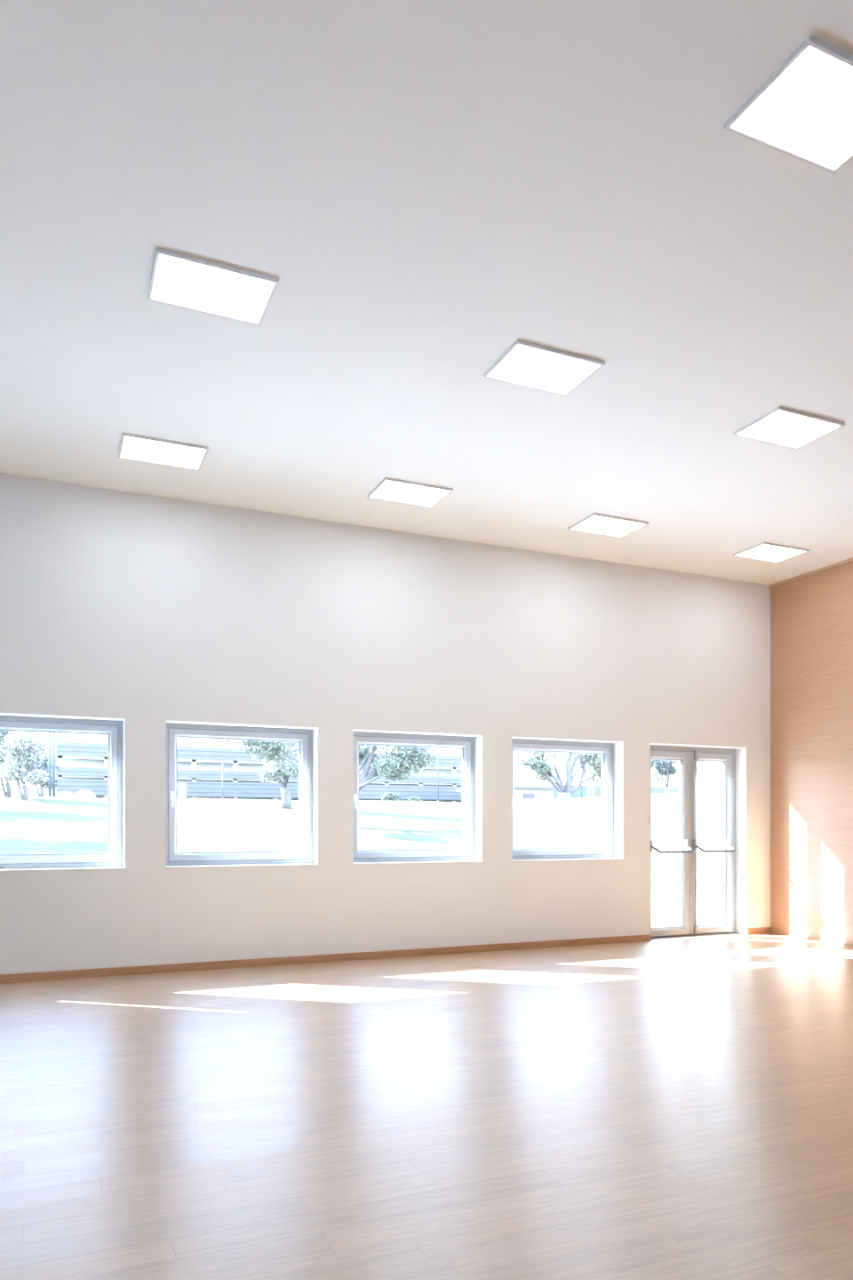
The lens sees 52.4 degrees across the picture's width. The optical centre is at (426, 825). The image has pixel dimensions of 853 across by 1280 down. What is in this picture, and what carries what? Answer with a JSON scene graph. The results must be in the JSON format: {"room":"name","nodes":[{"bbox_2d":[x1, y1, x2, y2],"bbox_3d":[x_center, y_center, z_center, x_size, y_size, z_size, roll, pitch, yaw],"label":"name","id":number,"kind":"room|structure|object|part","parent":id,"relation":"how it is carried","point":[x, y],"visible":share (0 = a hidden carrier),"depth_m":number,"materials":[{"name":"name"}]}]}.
{"room":"community hall","nodes":[
{"label":"community hall","id":0,"kind":"room"},
{"bbox_2d":[0,473,771,974],"bbox_3d":[-2.532,-0.767,7.361,14.613,4.034,0.248,0,0,-23],"label":"wall","id":1,"kind":"structure","parent":0,"point":[146,611],"depth_m":7.97,"materials":[{"name":"white paint"}]},
{"bbox_2d":[0,712,125,871],"bbox_3d":[-3.180,-0.265,7.075,1.346,1.255,0.248,0,0,-23],"label":"window","id":2,"kind":"structure","parent":1,"relation":"in","point":[115,728],"depth_m":7.24,"materials":[{"name":"white paint"}]},
{"bbox_3d":[-3.165,0.359,7.040,1.346,0.009,0.173,0,0,-23],"label":"sill","id":3,"kind":"part","parent":2,"relation":"part of","materials":[{"name":"white paint"}]},
{"bbox_2d":[165,720,318,867],"bbox_3d":[-1.652,-0.265,7.738,1.342,1.255,0.248,0,0,-23],"label":"window","id":4,"kind":"structure","parent":1,"relation":"in","point":[307,738],"depth_m":7.80,"materials":[{"name":"white paint"}]},
{"bbox_3d":[-2.203,-0.225,7.511,0.026,0.140,0.047,0,0,-23],"label":"handle","id":5,"kind":"part","parent":4,"relation":"part of","materials":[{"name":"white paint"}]},
{"bbox_3d":[-1.637,0.359,7.703,1.342,0.009,0.173,0,0,-23],"label":"sill","id":6,"kind":"part","parent":4,"relation":"part of","materials":[{"name":"white paint"}]},
{"bbox_2d":[0,934,650,983],"bbox_3d":[-3.293,1.215,6.889,12.442,0.070,0.013,0,0,-23],"label":"baseboard","id":7,"kind":"structure","parent":1,"relation":"attached to","point":[10,978],"depth_m":7.82,"materials":[{"name":"brown wood"}]},
{"bbox_2d":[352,728,482,864],"bbox_3d":[-0.113,-0.265,8.405,1.347,1.255,0.248,0,0,-23],"label":"window","id":8,"kind":"structure","parent":1,"relation":"in","point":[471,745],"depth_m":8.54,"materials":[{"name":"white paint"}]},
{"bbox_3d":[-0.666,-0.225,8.178,0.026,0.140,0.047,0,0,-23],"label":"handle","id":9,"kind":"part","parent":8,"relation":"part of","materials":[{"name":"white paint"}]},
{"bbox_3d":[-0.098,0.359,8.371,1.347,0.009,0.173,0,0,-23],"label":"sill","id":10,"kind":"part","parent":8,"relation":"part of","materials":[{"name":"white paint"}]},
{"bbox_2d":[512,736,623,861],"bbox_3d":[1.431,-0.265,9.075,1.354,1.255,0.248,0,0,-23],"label":"window","id":11,"kind":"structure","parent":1,"relation":"in","point":[612,752],"depth_m":9.24,"materials":[{"name":"white paint"}]},
{"bbox_3d":[1.446,0.359,9.040,1.354,0.009,0.173,0,0,-23],"label":"sill","id":12,"kind":"part","parent":11,"relation":"part of","materials":[{"name":"white paint"}]},
{"bbox_2d":[649,743,746,938],"bbox_3d":[2.983,0.207,9.762,1.358,2.198,0.262,0,0,-23],"label":"door","id":13,"kind":"structure","parent":1,"relation":"in","point":[732,759],"depth_m":9.90,"materials":[{"name":"white paint"}]},
{"bbox_3d":[3.044,0.197,9.792,0.022,2.047,0.022,0,0,-23],"label":"bolt rod","id":14,"kind":"part","parent":13,"relation":"part of","materials":[{"name":"grey paint"}]},
{"bbox_2d":[746,927,771,934],"bbox_3d":[3.828,1.215,9.978,0.361,0.070,0.013,0,0,-23],"label":"baseboard","id":15,"kind":"structure","parent":1,"relation":"attached to","point":[763,930],"depth_m":9.97,"materials":[{"name":"brown wood"}]},
{"bbox_2d":[0,0,852,584],"bbox_3d":[-0.077,-2.884,1.702,14.613,0.200,12.585,0,0,-23],"label":"ceiling","id":16,"kind":"structure","parent":0,"point":[428,188],"depth_m":4.24,"materials":[{"name":"white paint"}]},
{"bbox_2d":[118,432,208,471],"bbox_3d":[-1.963,-2.775,6.452,0.600,0.019,0.425,0,0,-23],"label":"recessed light","id":17,"kind":"object","parent":16,"relation":"in","point":[132,446],"visible":1,"depth_m":6.43,"materials":[{"name":"white plastic"}]},
{"bbox_2d":[147,247,279,326],"bbox_3d":[-1.111,-2.775,4.489,0.600,0.019,0.425,0,0,-23],"label":"recessed light","id":18,"kind":"object","parent":16,"relation":"in","point":[177,279],"visible":1,"depth_m":4.46,"materials":[{"name":"white plastic"}]},
{"bbox_2d":[367,477,453,507],"bbox_3d":[-0.140,-2.775,7.243,0.600,0.019,0.425,0,0,-23],"label":"recessed light","id":19,"kind":"object","parent":16,"relation":"in","point":[388,489],"visible":1,"depth_m":7.22,"materials":[{"name":"white plastic"}]},
{"bbox_2d":[483,339,605,396],"bbox_3d":[0.712,-2.775,5.279,0.600,0.019,0.425,0,0,-23],"label":"recessed light","id":20,"kind":"object","parent":16,"relation":"in","point":[524,364],"visible":1,"depth_m":5.25,"materials":[{"name":"white plastic"}]},
{"bbox_2d":[568,512,648,537],"bbox_3d":[1.683,-2.775,8.033,0.600,0.019,0.425,0,0,-23],"label":"recessed light","id":21,"kind":"object","parent":16,"relation":"in","point":[596,523],"visible":1,"depth_m":8.02,"materials":[{"name":"white plastic"}]},
{"bbox_2d":[733,541,809,562],"bbox_3d":[3.506,-2.775,8.824,0.600,0.019,0.425,0,0,-23],"label":"recessed light","id":22,"kind":"object","parent":16,"relation":"in","point":[764,551],"visible":1,"depth_m":8.80,"materials":[{"name":"white plastic"}]},
{"bbox_2d":[723,35,852,174],"bbox_3d":[1.541,-2.775,3.368,0.600,0.019,0.425,0,0,-23],"label":"recessed light","id":23,"kind":"object","parent":16,"relation":"in","point":[804,111],"visible":1,"depth_m":3.36,"materials":[{"name":"white plastic"}]},
{"bbox_2d":[733,406,845,449],"bbox_3d":[2.535,-2.775,6.070,0.600,0.019,0.425,0,0,-23],"label":"recessed light","id":24,"kind":"object","parent":16,"relation":"in","point":[781,426],"visible":1,"depth_m":6.04,"materials":[{"name":"white plastic"}]},
{"bbox_2d":[0,933,852,1279],"bbox_3d":[-0.077,1.310,1.702,14.613,0.120,12.585,0,0,-23],"label":"floor","id":25,"kind":"structure","parent":0,"point":[671,1108],"depth_m":3.67,"materials":[{"name":"brown wood"}]},
{"bbox_2d":[770,560,852,944],"bbox_3d":[6.521,-0.767,4.538,0.250,4.034,12.137,0,0,-23],"label":"wall","id":26,"kind":"structure","parent":0,"point":[812,616],"depth_m":9.49,"materials":[{"name":"brown wood"}]},
{"bbox_2d":[769,557,852,588],"bbox_3d":[6.401,-2.767,4.486,0.013,0.035,12.137,0,0,-23],"label":"trim","id":27,"kind":"structure","parent":26,"relation":"attached to","point":[849,560],"depth_m":9.48,"materials":[{"name":"brown wood"}]},
{"label":"outside","id":28,"kind":"structure","parent":0,"visible":0},
{"bbox_2d":[0,795,676,872],"bbox_3d":[-6.246,-0.043,64.655,130.000,1.973,96.400,0,0,-23],"label":"lawn","id":29,"kind":"structure","parent":28,"point":[37,825],"depth_m":22.03,"materials":[{"name":"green plant"}]},
{"bbox_2d":[0,730,31,797],"bbox_3d":[-12.914,-2.125,26.655,1.661,2.697,1.263,0,0,-23],"label":"tree","id":30,"kind":"object","parent":29,"relation":"on","point":[4,734],"visible":0.16,"depth_m":26.50,"materials":[{"name":"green plant"}]},
{"bbox_2d":[0,731,49,800],"bbox_3d":[-12.018,-1.850,25.856,1.112,2.355,1.455,0,0,45],"label":"tree","id":31,"kind":"object","parent":29,"relation":"on","point":[17,755],"visible":1,"depth_m":25.73,"materials":[{"name":"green plant"}]},
{"bbox_2d":[24,741,59,796],"bbox_3d":[-14.701,-2.098,32.967,1.454,2.313,1.093,0,0,-23],"label":"tree","id":32,"kind":"object","parent":29,"relation":"on","point":[45,764],"visible":0.25,"depth_m":32.87,"materials":[{"name":"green plant"}]},
{"bbox_2d":[47,732,51,797],"bbox_3d":[-13.789,-2.632,31.734,0.220,3.350,0.228,0,0,-23],"label":"pole","id":33,"kind":"object","parent":29,"relation":"on","point":[50,733],"visible":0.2,"depth_m":31.69,"materials":[{"name":"grey metal"}]},
{"bbox_2d":[50,732,56,797],"bbox_3d":[-13.197,-2.621,30.683,0.220,3.350,0.228,0,0,-23],"label":"pole","id":34,"kind":"object","parent":29,"relation":"on","point":[53,733],"visible":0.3,"depth_m":30.63,"materials":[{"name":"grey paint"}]},
{"bbox_2d":[56,791,74,798],"bbox_3d":[-14.669,-1.149,35.060,0.796,0.510,0.587,0,0,-23],"label":"bush","id":35,"kind":"object","parent":29,"relation":"on","point":[60,794],"visible":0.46,"depth_m":34.94,"materials":[{"name":"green plant"}]},
{"bbox_2d":[73,790,95,798],"bbox_3d":[-13.659,-1.165,34.619,0.873,0.582,0.638,0,0,-23],"label":"bush","id":36,"kind":"object","parent":29,"relation":"on","point":[82,794],"visible":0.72,"depth_m":34.48,"materials":[{"name":"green plant"}]},
{"bbox_2d":[221,760,223,798],"bbox_3d":[-7.682,-1.690,32.639,0.110,1.500,0.114,0,0,-23],"label":"pole","id":37,"kind":"object","parent":29,"relation":"on","point":[222,760],"visible":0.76,"depth_m":32.62,"materials":[{"name":"white metal"}]},
{"bbox_2d":[56,742,461,802],"bbox_3d":[-9.339,-2.614,54.800,25.962,3.627,8.020,0,0,-23],"label":"building","id":38,"kind":"structure","parent":29,"relation":"on","point":[83,766],"depth_m":49.72,"materials":[{"name":"concrete"}]},
{"bbox_2d":[259,742,298,808],"bbox_3d":[-4.478,-2.154,27.185,1.972,3.357,1.634,0,0,-13],"label":"tree","id":39,"kind":"object","parent":29,"relation":"on","point":[274,771],"visible":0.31,"depth_m":26.80,"materials":[{"name":"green plant"}]},
{"bbox_2d":[224,739,439,791],"bbox_3d":[-2.551,-1.776,22.574,6.094,3.682,2.894,0,0,-23],"label":"tree","id":40,"kind":"object","parent":29,"relation":"on","point":[398,761],"visible":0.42,"depth_m":22.69,"materials":[{"name":"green plant"}]},
{"bbox_2d":[381,792,401,800],"bbox_3d":[-1.548,-1.184,38.556,1.010,0.636,0.731,0,0,-23],"label":"bush","id":41,"kind":"object","parent":29,"relation":"on","point":[392,796],"visible":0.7,"depth_m":38.39,"materials":[{"name":"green plant"}]},
{"bbox_2d":[407,795,421,800],"bbox_3d":[-0.558,-1.112,40.092,0.774,0.500,0.571,0,0,-23],"label":"bush","id":42,"kind":"object","parent":29,"relation":"on","point":[412,798],"visible":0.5,"depth_m":39.96,"materials":[{"name":"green plant"}]},
{"bbox_2d":[437,747,439,801],"bbox_3d":[0.482,-2.715,36.180,0.110,3.550,0.114,0,0,-23],"label":"pole","id":43,"kind":"object","parent":29,"relation":"on","point":[437,748],"visible":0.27,"depth_m":36.16,"materials":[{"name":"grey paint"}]},
{"bbox_2d":[456,784,556,802],"bbox_3d":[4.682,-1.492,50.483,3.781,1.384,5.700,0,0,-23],"label":"building","id":44,"kind":"structure","parent":29,"relation":"on","point":[521,793],"depth_m":48.25,"materials":[{"name":"concrete"}]},
{"bbox_3d":[5.716,-1.637,48.193,0.562,0.228,0.015,0,0,-23],"label":"pane","id":45,"kind":"part","parent":44,"relation":"part of","materials":[{"name":"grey glass"}]},
{"bbox_2d":[513,751,601,823],"bbox_3d":[4.115,-1.625,26.441,3.514,3.179,1.831,0,0,-23],"label":"tree","id":46,"kind":"object","parent":29,"relation":"on","point":[541,769],"visible":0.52,"depth_m":26.29,"materials":[{"name":"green plant"}]},
{"bbox_2d":[580,754,583,803],"bbox_3d":[6.325,-2.462,35.445,0.128,3.250,0.133,0,0,-23],"label":"pole","id":47,"kind":"object","parent":29,"relation":"on","point":[580,755],"visible":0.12,"depth_m":35.42,"materials":[{"name":"grey paint"}]},
{"bbox_2d":[586,754,591,803],"bbox_3d":[7.126,-3.046,37.972,0.256,4.250,0.266,0,0,-23],"label":"pole","id":48,"kind":"object","parent":29,"relation":"on","point":[588,772],"visible":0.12,"depth_m":37.92,"materials":[{"name":"metal"}]},
{"bbox_2d":[592,776,594,796],"bbox_3d":[7.339,-3.046,38.065,0.183,4.250,0.190,0,0,-23],"label":"pole","id":49,"kind":"object","parent":29,"relation":"on","point":[594,777],"visible":0.02,"depth_m":38.02,"materials":[{"name":"metal"}]},
{"bbox_2d":[551,784,679,804],"bbox_3d":[13.460,-1.697,56.144,12.353,1.595,0.300,0,0,-23],"label":"wall","id":50,"kind":"structure","parent":29,"relation":"on","point":[597,788],"depth_m":54.78,"materials":[{"name":"grey paint"}]},
{"bbox_2d":[651,760,679,809],"bbox_3d":[9.321,-2.204,33.427,1.963,3.348,1.702,0,0,-23],"label":"tree","id":51,"kind":"object","parent":29,"relation":"on","point":[661,767],"visible":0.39,"depth_m":33.41,"materials":[{"name":"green plant"}]},
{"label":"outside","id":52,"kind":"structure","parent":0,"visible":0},
{"bbox_2d":[651,872,720,927],"bbox_3d":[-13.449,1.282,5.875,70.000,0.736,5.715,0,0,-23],"label":"paving","id":53,"kind":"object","parent":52,"point":[665,904],"depth_m":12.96,"materials":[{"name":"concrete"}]},
{"bbox_2d":[177,783,186,852],"bbox_3d":[-2.903,0.400,10.295,0.084,1.789,0.080,0,0,-23],"label":"steel post","id":54,"kind":"object","parent":53,"relation":"on","point":[181,787],"visible":0.44,"depth_m":10.26,"materials":[{"name":"grey paint"}]},
{"bbox_2d":[513,792,679,898],"bbox_3d":[2.905,0.347,16.673,0.070,1.775,6.070,0,0,-23],"label":"mesh fence","id":55,"kind":"object","parent":53,"relation":"on","point":[596,807],"visible":0.55,"depth_m":16.22,"materials":[{"name":"white metal"}]},
{"bbox_3d":[1.950,0.010,18.875,0.040,1.070,1.128,0,0,-23],"label":"panel","id":56,"kind":"part","parent":55,"relation":"part of","materials":[{"name":"grey paint"}]},
{"bbox_3d":[2.188,0.083,18.324,0.070,1.247,0.070,0,0,-23],"label":"post","id":57,"kind":"part","parent":55,"relation":"part of","materials":[{"name":"grey paint"}]},
{"bbox_3d":[2.427,0.076,17.774,0.040,1.202,1.128,0,0,-23],"label":"panel","id":58,"kind":"part","parent":55,"relation":"part of","materials":[{"name":"grey paint"}]},
{"bbox_3d":[2.666,0.149,17.224,0.070,1.379,0.070,0,0,-23],"label":"post","id":59,"kind":"part","parent":55,"relation":"part of","materials":[{"name":"grey paint"}]},
{"bbox_3d":[2.905,0.142,16.673,0.040,1.334,1.128,0,0,-23],"label":"panel","id":60,"kind":"part","parent":55,"relation":"part of","materials":[{"name":"grey paint"}]},
{"bbox_3d":[3.143,0.215,16.123,0.070,1.511,0.070,0,0,-23],"label":"post","id":61,"kind":"part","parent":55,"relation":"part of","materials":[{"name":"grey paint"}]},
{"bbox_3d":[3.382,0.208,15.572,0.040,1.466,1.128,0,0,-23],"label":"panel","id":62,"kind":"part","parent":55,"relation":"part of","materials":[{"name":"grey paint"}]},
{"bbox_3d":[3.860,0.274,14.471,0.040,1.598,1.128,0,0,-23],"label":"panel","id":63,"kind":"part","parent":55,"relation":"part of","materials":[{"name":"grey paint"}]},
{"bbox_3d":[4.098,0.347,13.921,0.070,1.775,0.070,0,0,-23],"label":"post","id":64,"kind":"part","parent":55,"relation":"part of","materials":[{"name":"white metal"}]},
{"bbox_2d":[696,760,720,910],"bbox_3d":[4.865,-0.500,12.468,0.250,3.700,3.195,0,0,-23],"label":"door glass pane","id":65,"kind":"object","parent":53,"relation":"on","point":[708,773],"depth_m":13.33,"materials":[{"name":"clear glass"}]}
]}

